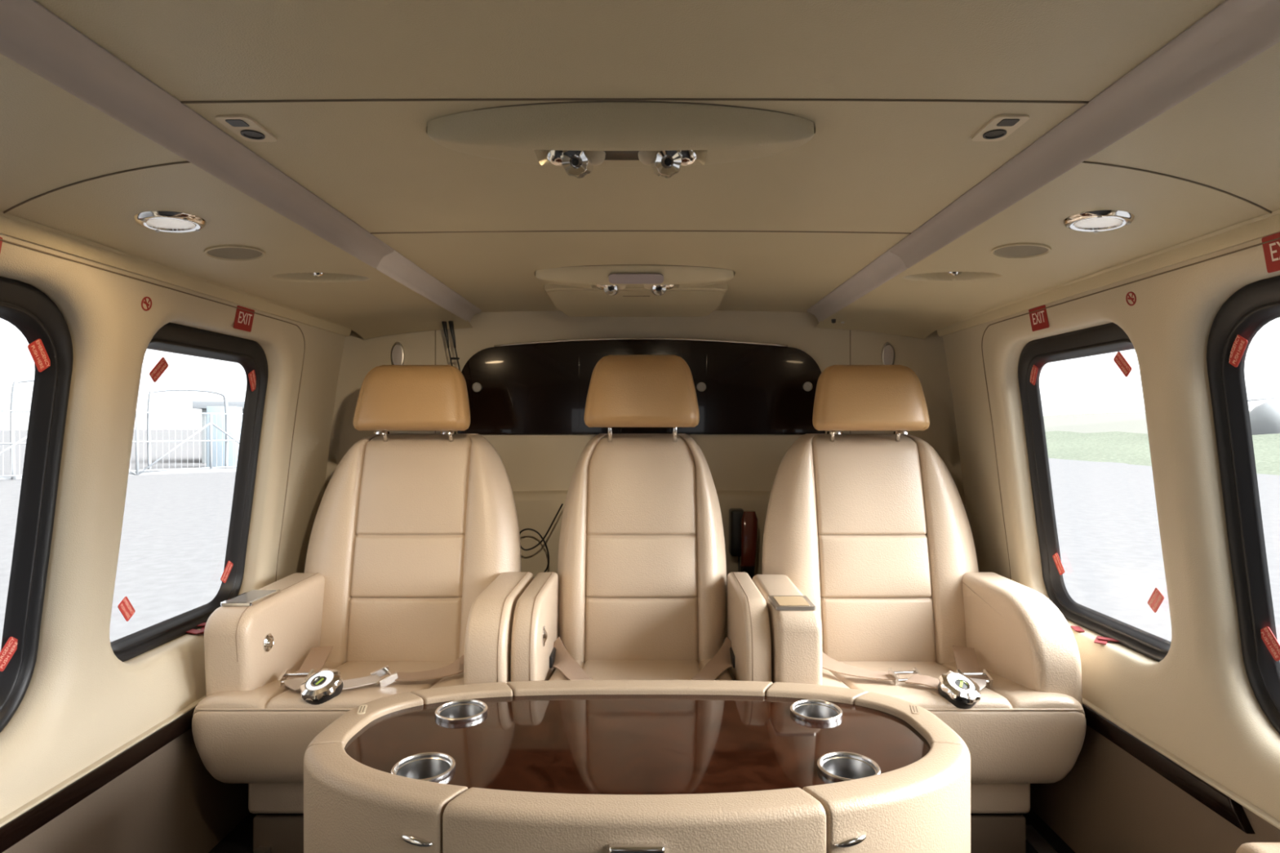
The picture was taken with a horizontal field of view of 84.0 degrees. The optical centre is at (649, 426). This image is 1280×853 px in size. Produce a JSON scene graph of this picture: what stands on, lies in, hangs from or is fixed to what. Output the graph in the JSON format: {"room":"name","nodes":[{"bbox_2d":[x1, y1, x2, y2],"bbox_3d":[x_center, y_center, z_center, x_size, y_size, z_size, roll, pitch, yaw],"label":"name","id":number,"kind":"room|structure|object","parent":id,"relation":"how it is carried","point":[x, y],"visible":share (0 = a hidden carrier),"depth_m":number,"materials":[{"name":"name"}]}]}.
{"room":"aircraft cabin","nodes":[
{"label":"aircraft cabin","id":0,"kind":"room"},
{"bbox_2d":[0,233,345,852],"bbox_3d":[-0.971,0.285,0.660,0.190,1.230,3.121,0,0,0],"label":"wall","id":1,"kind":"structure","parent":0,"point":[81,703],"depth_m":1.26,"materials":[{"name":"beige plastic"}]},
{"bbox_2d":[0,236,2,253],"bbox_3d":[-0.889,-0.234,0.940,0.010,0.049,0.066,0,0,0],"label":"exit sign","id":2,"kind":"object","parent":1,"relation":"attached to","point":[1,237],"visible":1,"depth_m":0.97,"materials":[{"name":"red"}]},
{"bbox_2d":[0,275,73,733],"bbox_3d":[-0.996,0.139,0.858,0.112,0.721,0.663,0,0,0],"label":"window","id":3,"kind":"structure","parent":1,"relation":"in","point":[24,305],"depth_m":1.16,"materials":[{"name":"black rubber"}]},
{"bbox_2d":[0,636,17,671],"bbox_3d":[-1.031,0.365,1.141,0.005,0.052,0.047,0,0,8],"label":"decal","id":4,"kind":"object","parent":3,"relation":"attached to","point":[10,647],"visible":1,"depth_m":1.14,"materials":[{"name":"red plastic"}]},
{"bbox_2d":[27,338,50,372],"bbox_3d":[-0.972,-0.113,1.133,0.007,0.052,0.047,0,0,-11],"label":"decal","id":5,"kind":"object","parent":3,"relation":"attached to","point":[37,349],"visible":1,"depth_m":1.13,"materials":[{"name":"red plastic"}]},
{"bbox_2d":[0,707,195,852],"bbox_3d":[-0.949,0.598,1.160,0.030,0.036,1.480,0,0,0],"label":"trim","id":6,"kind":"structure","parent":1,"relation":"attached to","point":[13,832],"depth_m":1.18,"materials":[{"name":"brown wood"}]},
{"bbox_2d":[0,695,205,827],"bbox_3d":[-0.952,0.579,1.185,0.028,0.005,1.530,0,0,0],"label":"trim","id":7,"kind":"structure","parent":1,"relation":"attached to","point":[46,795],"depth_m":1.20,"materials":[{"name":"beige plastic"}]},
{"bbox_2d":[141,296,151,311],"bbox_3d":[-0.892,-0.218,1.262,0.005,0.025,0.025,0,0,0],"label":"no smoking sign","id":8,"kind":"object","parent":1,"relation":"attached to","point":[145,297],"visible":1,"depth_m":1.26,"materials":[{"name":"red"}]},
{"bbox_2d":[0,211,352,336],"bbox_3d":[-0.891,-0.281,0.590,0.050,0.037,2.980,0,0,0],"label":"trim","id":9,"kind":"structure","parent":1,"relation":"attached to","point":[11,225],"depth_m":1.23,"materials":[{"name":"beige plastic"}]},
{"bbox_2d":[110,322,268,662],"bbox_3d":[-0.997,0.127,1.540,0.110,0.671,0.498,0,0,0],"label":"window","id":10,"kind":"structure","parent":1,"relation":"in","point":[171,337],"depth_m":1.71,"materials":[{"name":"black rubber"}]},
{"bbox_2d":[117,596,134,621],"bbox_3d":[-1.031,0.360,1.402,0.005,0.052,0.048,0,0,-7],"label":"decal","id":11,"kind":"object","parent":10,"relation":"attached to","point":[125,606],"visible":1,"depth_m":1.40,"materials":[{"name":"red plastic"}]},
{"bbox_2d":[149,357,168,382],"bbox_3d":[-0.972,-0.113,1.409,0.006,0.051,0.049,0,0,9],"label":"decal","id":12,"kind":"object","parent":10,"relation":"attached to","point":[161,366],"visible":1,"depth_m":1.41,"materials":[{"name":"red"}]},
{"bbox_2d":[220,560,233,582],"bbox_3d":[-1.030,0.354,1.733,0.006,0.053,0.046,0,0,9],"label":"decal","id":13,"kind":"object","parent":10,"relation":"attached to","point":[229,565],"visible":1,"depth_m":1.73,"materials":[{"name":"red plastic"}]},
{"bbox_2d":[248,369,256,391],"bbox_3d":[-0.972,-0.112,1.743,0.008,0.053,0.046,0,0,-13],"label":"decal","id":14,"kind":"object","parent":10,"relation":"attached to","point":[251,375],"visible":1,"depth_m":1.74,"materials":[{"name":"red"}]},
{"bbox_2d":[186,622,206,634],"bbox_3d":[-1.003,0.453,1.595,0.062,0.008,0.088,0,0,0],"label":"strap","id":15,"kind":"object","parent":1,"relation":"on","point":[202,630],"visible":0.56,"depth_m":1.57,"materials":[{"name":"red fabric"}]},
{"bbox_2d":[233,305,254,332],"bbox_3d":[-0.889,-0.236,1.560,0.010,0.049,0.066,0,0,0],"label":"exit sign","id":16,"kind":"object","parent":1,"relation":"attached to","point":[243,320],"visible":1,"depth_m":1.56,"materials":[{"name":"red plastic"}]},
{"bbox_2d":[0,53,472,339],"bbox_3d":[-0.711,-0.310,0.645,0.335,0.085,3.090,0,0,0],"label":"ceiling","id":17,"kind":"structure","parent":0,"point":[68,166],"depth_m":1.01,"materials":[{"name":"brown"}]},
{"bbox_2d":[133,210,206,232],"bbox_3d":[-0.719,-0.306,1.068,0.091,0.016,0.092,0,0,-4],"label":"recessed light","id":18,"kind":"object","parent":17,"relation":"in","point":[157,220],"visible":1,"depth_m":1.06,"materials":[{"name":"silver metal"}]},
{"bbox_2d":[204,244,265,261],"bbox_3d":[-0.732,-0.306,1.256,0.094,0.014,0.094,0,0,-4],"label":"ceiling speaker","id":19,"kind":"object","parent":17,"relation":"attached to","point":[224,252],"visible":1,"depth_m":1.25,"materials":[{"name":"beige plastic"}]},
{"bbox_2d":[207,247,262,258],"bbox_3d":[-0.732,-0.306,1.256,0.086,0.001,0.086,-6,0,0],"label":"grille","id":20,"kind":"object","parent":19,"relation":"attached to","point":[229,252],"depth_m":1.26,"materials":[{"name":"beige plastic"}]},
{"bbox_2d":[310,272,325,276],"bbox_3d":[-0.681,-0.323,1.478,0.048,0.024,0.032,0,0,0],"label":"recessed light","id":21,"kind":"object","parent":17,"relation":"in","point":[314,274],"visible":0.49,"depth_m":1.47,"materials":[{"name":"silver metal"}]},
{"bbox_2d":[441,320,460,370],"bbox_3d":[-0.590,-0.186,2.125,0.063,0.261,0.015,0,0,0],"label":"strap","id":22,"kind":"object","parent":17,"relation":"hanging from","point":[451,322],"visible":0.7,"depth_m":2.12,"materials":[{"name":"black fabric"}]},
{"bbox_2d":[35,0,1225,311],"bbox_3d":[-0.016,-0.357,0.650,1.000,0.009,3.100,0,0,0],"label":"ceiling","id":23,"kind":"structure","parent":0,"point":[895,94],"depth_m":0.77,"materials":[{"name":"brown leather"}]},
{"bbox_2d":[0,0,481,322],"bbox_3d":[-0.531,-0.340,0.630,0.042,0.049,3.060,0,0,0],"label":"trim","id":24,"kind":"structure","parent":23,"relation":"attached to","point":[32,36],"depth_m":0.80,"materials":[{"name":"grey plastic"}]},
{"bbox_2d":[215,115,276,142],"bbox_3d":[-0.478,-0.353,0.845,0.040,0.004,0.070,0,0,0],"label":"socket","id":25,"kind":"object","parent":23,"relation":"attached to","point":[245,126],"visible":1,"depth_m":0.84,"materials":[{"name":"beige plastic"}]},
{"bbox_2d":[426,100,815,178],"bbox_3d":[-0.034,-0.334,0.871,0.468,0.055,0.178,0,0,0],"label":"ceiling light panel","id":26,"kind":"object","parent":23,"relation":"attached to","point":[664,136],"visible":1,"depth_m":0.82,"materials":[{"name":"brown plastic"}]},
{"bbox_2d":[546,150,605,177],"bbox_3d":[-0.090,-0.329,0.878,0.072,0.045,0.040,0,0,0],"label":"spotlight","id":27,"kind":"object","parent":26,"relation":"attached to","point":[576,163],"depth_m":0.87,"materials":[{"name":"silver metal"}]},
{"bbox_2d":[638,150,696,178],"bbox_3d":[0.022,-0.329,0.878,0.072,0.045,0.041,0,0,0],"label":"spotlight","id":28,"kind":"object","parent":26,"relation":"attached to","point":[664,163],"depth_m":0.87,"materials":[{"name":"silver metal"}]},
{"bbox_2d":[534,264,734,295],"bbox_3d":[-0.034,-0.334,1.668,0.468,0.055,0.178,0,0,0],"label":"ceiling light panel","id":29,"kind":"object","parent":23,"relation":"attached to","point":[657,278],"visible":1,"depth_m":1.61,"materials":[{"name":"brown plastic"}]},
{"bbox_2d":[595,284,626,295],"bbox_3d":[-0.090,-0.329,1.675,0.072,0.043,0.040,0,0,0],"label":"spotlight","id":30,"kind":"object","parent":29,"relation":"attached to","point":[610,290],"depth_m":1.67,"materials":[{"name":"silver metal"}]},
{"bbox_2d":[643,284,674,295],"bbox_3d":[0.022,-0.329,1.675,0.072,0.043,0.040,0,0,0],"label":"spotlight","id":31,"kind":"object","parent":29,"relation":"attached to","point":[657,290],"depth_m":1.67,"materials":[{"name":"silver metal"}]},
{"bbox_2d":[544,284,727,316],"bbox_3d":[-0.034,-0.338,1.911,0.464,0.048,0.247,0,0,0],"label":"ceiling panel","id":32,"kind":"object","parent":23,"relation":"attached to","point":[573,301],"visible":0.97,"depth_m":1.88,"materials":[{"name":"brown plastic"}]},
{"bbox_2d":[971,114,1029,141],"bbox_3d":[0.416,-0.354,0.845,0.040,0.004,0.070,0,0,0],"label":"socket","id":33,"kind":"object","parent":23,"relation":"attached to","point":[1000,126],"visible":1,"depth_m":0.84,"materials":[{"name":"beige plastic"}]},
{"bbox_2d":[806,0,1279,322],"bbox_3d":[0.499,-0.340,0.630,0.042,0.049,3.060,0,0,0],"label":"trim","id":34,"kind":"structure","parent":23,"relation":"attached to","point":[1234,32],"depth_m":0.78,"materials":[{"name":"grey plastic"}]},
{"bbox_2d":[208,808,1075,852],"bbox_3d":[-0.016,0.915,0.665,2.000,0.030,3.130,0,0,0],"label":"floor","id":35,"kind":"structure","parent":0,"point":[240,839],"depth_m":1.55,"materials":[{"name":"black carpet"}]},
{"bbox_2d":[191,364,533,852],"bbox_3d":[-0.608,0.367,1.705,0.624,1.063,0.594,0,0,0],"label":"seat","id":36,"kind":"object","parent":35,"relation":"on","point":[412,579],"visible":0.84,"depth_m":1.79,"materials":[{"name":"leather"}]},
{"bbox_2d":[191,661,463,783],"bbox_3d":[-0.622,0.639,1.636,0.596,0.194,0.448,0,0,0],"label":"cushion","id":37,"kind":"object","parent":36,"relation":"on","point":[261,730],"depth_m":1.42,"materials":[{"name":"leather"}]},
{"bbox_2d":[303,680,970,852],"bbox_3d":[-0.019,0.699,1.158,1.058,0.401,0.516,0,0,0],"label":"table","id":38,"kind":"object","parent":35,"relation":"on","point":[562,766],"visible":1,"depth_m":1.05,"materials":[{"name":"leather"}]},
{"bbox_2d":[511,355,771,681],"bbox_3d":[-0.018,0.354,1.725,0.545,1.089,0.556,0,0,0],"label":"seat","id":39,"kind":"object","parent":35,"relation":"on","point":[637,591],"visible":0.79,"depth_m":1.81,"materials":[{"name":"leather"}]},
{"bbox_2d":[548,658,733,680],"bbox_3d":[-0.020,0.639,1.671,0.430,0.194,0.448,0,0,0],"label":"cushion","id":40,"kind":"object","parent":39,"relation":"on","point":[566,668],"depth_m":1.65,"materials":[{"name":"leather"}]},
{"bbox_2d":[751,364,1086,852],"bbox_3d":[0.577,0.367,1.703,0.631,1.063,0.599,0,0,0],"label":"seat","id":41,"kind":"object","parent":35,"relation":"on","point":[870,580],"visible":0.84,"depth_m":1.79,"materials":[{"name":"leather"}]},
{"bbox_2d":[822,661,1086,783],"bbox_3d":[0.580,0.639,1.636,0.596,0.194,0.448,0,0,0],"label":"cushion","id":42,"kind":"object","parent":41,"relation":"on","point":[1014,728],"depth_m":1.42,"materials":[{"name":"leather"}]},
{"bbox_2d":[1026,825,1057,852],"bbox_3d":[0.839,0.898,1.530,0.040,0.004,0.140,0,0,0],"label":"rail","id":43,"kind":"object","parent":35,"relation":"on","point":[1033,837],"visible":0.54,"depth_m":1.53,"materials":[{"name":"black metal"}]},
{"bbox_2d":[1235,842,1279,852],"bbox_3d":[0.856,0.736,0.750,0.084,0.327,0.500,0,0,0],"label":"side armrest","id":44,"kind":"object","parent":35,"relation":"on","point":[1251,847],"visible":1,"depth_m":0.97,"materials":[{"name":"leather"}]},
{"bbox_2d":[323,310,967,680],"bbox_3d":[-0.016,0.265,2.132,2.060,1.270,0.137,0,0,0],"label":"wall","id":45,"kind":"structure","parent":0,"point":[540,468],"depth_m":2.20,"materials":[{"name":"brown plastic"}]},
{"bbox_2d":[391,342,404,364],"bbox_3d":[-0.778,-0.218,2.196,0.040,0.088,0.009,0,0,0],"label":"wall light","id":46,"kind":"object","parent":45,"relation":"attached to","point":[397,356],"visible":0.84,"depth_m":2.19,"materials":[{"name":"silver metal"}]},
{"bbox_2d":[519,503,563,577],"bbox_3d":[-0.332,0.406,2.103,0.155,0.358,0.009,0,0,1],"label":"cable","id":47,"kind":"object","parent":45,"relation":"attached to","point":[562,504],"visible":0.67,"depth_m":2.10,"materials":[{"name":"black plastic"}]},
{"bbox_2d":[457,337,825,434],"bbox_3d":[-0.025,-0.125,2.188,1.132,0.297,0.029,0,0,0],"label":"rear panel","id":48,"kind":"object","parent":45,"relation":"attached to","point":[535,387],"visible":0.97,"depth_m":2.18,"materials":[{"name":"brown wood"}]},
{"bbox_2d":[471,382,482,392],"bbox_3d":[-0.528,-0.120,2.178,0.033,0.033,0.010,0,0,0],"label":"round vent","id":49,"kind":"object","parent":48,"relation":"attached to","point":[477,387],"depth_m":2.18,"materials":[{"name":"grey"}]},
{"bbox_2d":[696,382,706,392],"bbox_3d":[0.159,-0.121,2.178,0.033,0.033,0.010,0,0,0],"label":"round vent","id":50,"kind":"object","parent":48,"relation":"attached to","point":[701,387],"depth_m":2.18,"materials":[{"name":"grey"}]},
{"bbox_2d":[801,381,813,391],"bbox_3d":[0.484,-0.122,2.178,0.033,0.033,0.010,0,0,0],"label":"round vent","id":51,"kind":"object","parent":48,"relation":"attached to","point":[806,386],"depth_m":2.18,"materials":[{"name":"grey"}]},
{"bbox_2d":[728,508,757,578],"bbox_3d":[0.278,0.359,2.106,0.074,0.222,0.118,0,0,0],"label":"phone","id":52,"kind":"object","parent":45,"relation":"attached to","point":[743,525],"visible":0.78,"depth_m":2.06,"materials":[{"name":"black plastic"}]},
{"bbox_2d":[881,342,894,364],"bbox_3d":[0.738,-0.218,2.196,0.040,0.088,0.009,0,0,0],"label":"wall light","id":53,"kind":"object","parent":45,"relation":"attached to","point":[888,351],"visible":0.82,"depth_m":2.19,"materials":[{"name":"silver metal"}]},
{"bbox_2d":[815,41,1279,339],"bbox_3d":[0.679,-0.311,0.645,0.335,0.087,3.090,0,0,0],"label":"ceiling","id":54,"kind":"structure","parent":0,"point":[1210,162],"depth_m":1.00,"materials":[{"name":"brown"}]},
{"bbox_2d":[946,271,961,275],"bbox_3d":[0.625,-0.325,1.478,0.048,0.024,0.032,0,0,0],"label":"recessed light","id":55,"kind":"object","parent":54,"relation":"in","point":[948,273],"visible":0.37,"depth_m":1.47,"materials":[{"name":"silver metal"}]},
{"bbox_2d":[991,242,1051,258],"bbox_3d":[0.656,-0.310,1.256,0.094,0.012,0.094,0,0,4],"label":"ceiling speaker","id":56,"kind":"object","parent":54,"relation":"attached to","point":[1020,250],"visible":1,"depth_m":1.25,"materials":[{"name":"beige plastic"}]},
{"bbox_2d":[994,245,1048,256],"bbox_3d":[0.656,-0.310,1.256,0.086,0.001,0.086,5,0,0],"label":"grille","id":57,"kind":"object","parent":56,"relation":"attached to","point":[1000,251],"depth_m":1.26,"materials":[{"name":"beige plastic"}]},
{"bbox_2d":[1062,209,1134,233],"bbox_3d":[0.674,-0.307,1.068,0.091,0.016,0.092,0,0,4],"label":"recessed light","id":58,"kind":"object","parent":54,"relation":"in","point":[1095,221],"visible":1,"depth_m":1.06,"materials":[{"name":"silver metal"}]},
{"bbox_2d":[942,231,1279,852],"bbox_3d":[0.939,0.285,0.660,0.190,1.230,3.121,0,0,0],"label":"wall","id":59,"kind":"structure","parent":0,"point":[1198,704],"depth_m":1.26,"materials":[{"name":"beige plastic"}]},
{"bbox_2d":[1028,304,1048,331],"bbox_3d":[0.857,-0.238,1.565,0.010,0.049,0.066,0,0,0],"label":"exit sign","id":60,"kind":"object","parent":59,"relation":"attached to","point":[1038,319],"visible":1,"depth_m":1.56,"materials":[{"name":"red plastic"}]},
{"bbox_2d":[1071,626,1084,631],"bbox_3d":[0.963,0.456,1.600,0.018,0.002,0.040,0,0,16],"label":"strap","id":61,"kind":"object","parent":59,"relation":"on","point":[1077,628],"visible":1,"depth_m":1.60,"materials":[{"name":"red fabric"}]},
{"bbox_2d":[1017,322,1171,662],"bbox_3d":[0.965,0.127,1.540,0.110,0.671,0.498,0,0,0],"label":"window","id":62,"kind":"structure","parent":59,"relation":"in","point":[1107,338],"depth_m":1.71,"materials":[{"name":"black rubber"}]},
{"bbox_2d":[1030,364,1037,385],"bbox_3d":[0.938,-0.127,1.737,0.008,0.053,0.046,0,0,13],"label":"decal","id":63,"kind":"object","parent":62,"relation":"attached to","point":[1034,369],"visible":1,"depth_m":1.74,"materials":[{"name":"red plastic"}]},
{"bbox_2d":[1052,552,1064,575],"bbox_3d":[0.996,0.335,1.731,0.007,0.053,0.045,0,0,-8],"label":"decal","id":64,"kind":"object","parent":62,"relation":"attached to","point":[1055,557],"visible":1,"depth_m":1.73,"materials":[{"name":"red"}]},
{"bbox_2d":[1113,351,1131,377],"bbox_3d":[0.938,-0.124,1.410,0.007,0.052,0.048,0,0,-11],"label":"decal","id":65,"kind":"object","parent":62,"relation":"attached to","point":[1119,359],"visible":1,"depth_m":1.41,"materials":[{"name":"red plastic"}]},
{"bbox_2d":[1147,587,1164,613],"bbox_3d":[0.997,0.342,1.400,0.005,0.052,0.048,0,0,8],"label":"decal","id":66,"kind":"object","parent":62,"relation":"attached to","point":[1156,599],"visible":1,"depth_m":1.40,"materials":[{"name":"red"}]},
{"bbox_2d":[1093,635,1119,644],"bbox_3d":[0.972,0.454,1.508,0.045,0.005,0.055,0,0,38],"label":"strap","id":67,"kind":"object","parent":59,"relation":"on","point":[1100,640],"visible":1,"depth_m":1.51,"materials":[{"name":"red fabric"}]},
{"bbox_2d":[935,208,1279,336],"bbox_3d":[0.859,-0.281,0.590,0.050,0.037,2.980,0,0,0],"label":"trim","id":68,"kind":"structure","parent":59,"relation":"attached to","point":[1268,224],"depth_m":1.22,"materials":[{"name":"beige plastic"}]},
{"bbox_2d":[1125,291,1136,306],"bbox_3d":[0.859,-0.228,1.268,0.005,0.025,0.025,0,0,0],"label":"no smoking sign","id":69,"kind":"object","parent":59,"relation":"attached to","point":[1131,292],"visible":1,"depth_m":1.27,"materials":[{"name":"red"}]},
{"bbox_2d":[1082,703,1255,834],"bbox_3d":[0.917,0.598,1.488,0.030,0.036,0.825,0,0,0],"label":"trim","id":70,"kind":"structure","parent":59,"relation":"attached to","point":[1219,802],"depth_m":1.23,"materials":[{"name":"brown wood"}]},
{"bbox_2d":[1082,697,1279,829],"bbox_3d":[0.920,0.579,1.185,0.028,0.005,1.530,0,0,0],"label":"trim","id":71,"kind":"structure","parent":59,"relation":"attached to","point":[1220,788],"depth_m":1.20,"materials":[{"name":"beige plastic"}]},
{"bbox_2d":[1206,275,1279,734],"bbox_3d":[0.964,0.139,0.858,0.112,0.721,0.663,0,0,0],"label":"window","id":72,"kind":"structure","parent":59,"relation":"in","point":[1254,305],"depth_m":1.16,"materials":[{"name":"black rubber"}]},
{"bbox_2d":[1228,334,1248,367],"bbox_3d":[0.939,-0.121,1.137,0.007,0.052,0.047,0,0,12],"label":"decal","id":73,"kind":"object","parent":72,"relation":"attached to","point":[1240,343],"visible":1,"depth_m":1.13,"materials":[{"name":"red"}]},
{"bbox_2d":[1260,626,1279,661],"bbox_3d":[0.997,0.348,1.140,0.006,0.052,0.047,0,0,-9],"label":"decal","id":74,"kind":"object","parent":72,"relation":"attached to","point":[1268,637],"visible":1,"depth_m":1.14,"materials":[{"name":"red"}]},
{"bbox_2d":[1261,232,1279,272],"bbox_3d":[0.857,-0.238,0.957,0.010,0.049,0.066,0,0,0],"label":"exit sign","id":75,"kind":"object","parent":59,"relation":"attached to","point":[1271,249],"visible":1,"depth_m":0.98,"materials":[{"name":"red plastic"}]},
{"label":"outside","id":76,"kind":"structure","parent":0,"visible":0},
{"bbox_2d":[0,429,1279,652],"bbox_3d":[-0.016,1.750,100.000,600.000,0.001,600.000,0,0,0],"label":"ground","id":77,"kind":"structure","parent":76,"point":[175,531],"depth_m":11.55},
{"bbox_2d":[9,377,34,479],"bbox_3d":[-20.269,0.035,24.439,0.120,3.432,2.569,0,0,38],"label":"frame","id":78,"kind":"object","parent":77,"relation":"on","point":[15,382],"visible":0.38,"depth_m":23.46,"materials":[{"name":"grey metal"}]},
{"bbox_2d":[0,467,236,479],"bbox_3d":[-26.016,1.690,19.650,36.426,0.120,0.232,0,0,-39],"label":"kerb","id":79,"kind":"object","parent":77,"relation":"on","point":[211,470],"depth_m":26.58,"materials":[{"name":"grey paint"}]},
{"bbox_2d":[0,409,243,477],"bbox_3d":[-19.266,0.612,24.750,0.100,2.324,12.203,0,0,38],"label":"perimeter fence","id":80,"kind":"object","parent":77,"relation":"on","point":[211,424],"visible":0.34,"depth_m":26.58,"materials":[{"name":"grey metal"}]},
{"bbox_2d":[146,387,228,469],"bbox_3d":[-17.607,0.137,27.217,0.120,3.228,2.769,0,0,38],"label":"frame","id":81,"kind":"object","parent":77,"relation":"on","point":[150,393],"visible":0.97,"depth_m":26.90,"materials":[{"name":"grey metal"}]},
{"bbox_2d":[192,400,244,462],"bbox_3d":[-17.516,0.275,37.000,9.600,2.950,4.600,0,0,-14],"label":"shed","id":82,"kind":"object","parent":77,"relation":"on","point":[202,405],"visible":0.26,"depth_m":33.97,"materials":[{"name":"grey metal"}]},
{"bbox_2d":[206,406,242,466],"bbox_3d":[-18.216,0.450,30.500,1.100,2.600,1.100,0,0,-17],"label":"storage container","id":83,"kind":"object","parent":77,"relation":"on","point":[234,420],"visible":0.58,"depth_m":30.00,"materials":[{"name":"metal"}]},
{"bbox_2d":[1044,431,1279,475],"bbox_3d":[30.434,1.086,44.900,16.900,1.367,129.800,0,0,0],"label":"grass bank","id":84,"kind":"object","parent":77,"relation":"on","point":[1130,448],"visible":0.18,"depth_m":41.60,"materials":[{"name":"green plant"}]},
{"bbox_2d":[1247,395,1279,435],"bbox_3d":[45.670,-0.218,51.396,11.161,3.956,13.642,0,0,28],"label":"helicopter","id":85,"kind":"object","parent":77,"relation":"on","point":[1264,418],"visible":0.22,"depth_m":48.61,"materials":[{"name":"grey metal"}]},
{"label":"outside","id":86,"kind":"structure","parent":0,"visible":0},
{"bbox_2d":[1043,410,1251,433],"bbox_3d":[106.484,-1.198,107.000,81.000,6.097,294.000,0,0,0],"label":"field","id":87,"kind":"structure","parent":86,"point":[1128,422],"depth_m":170.19,"materials":[{"name":"white"}]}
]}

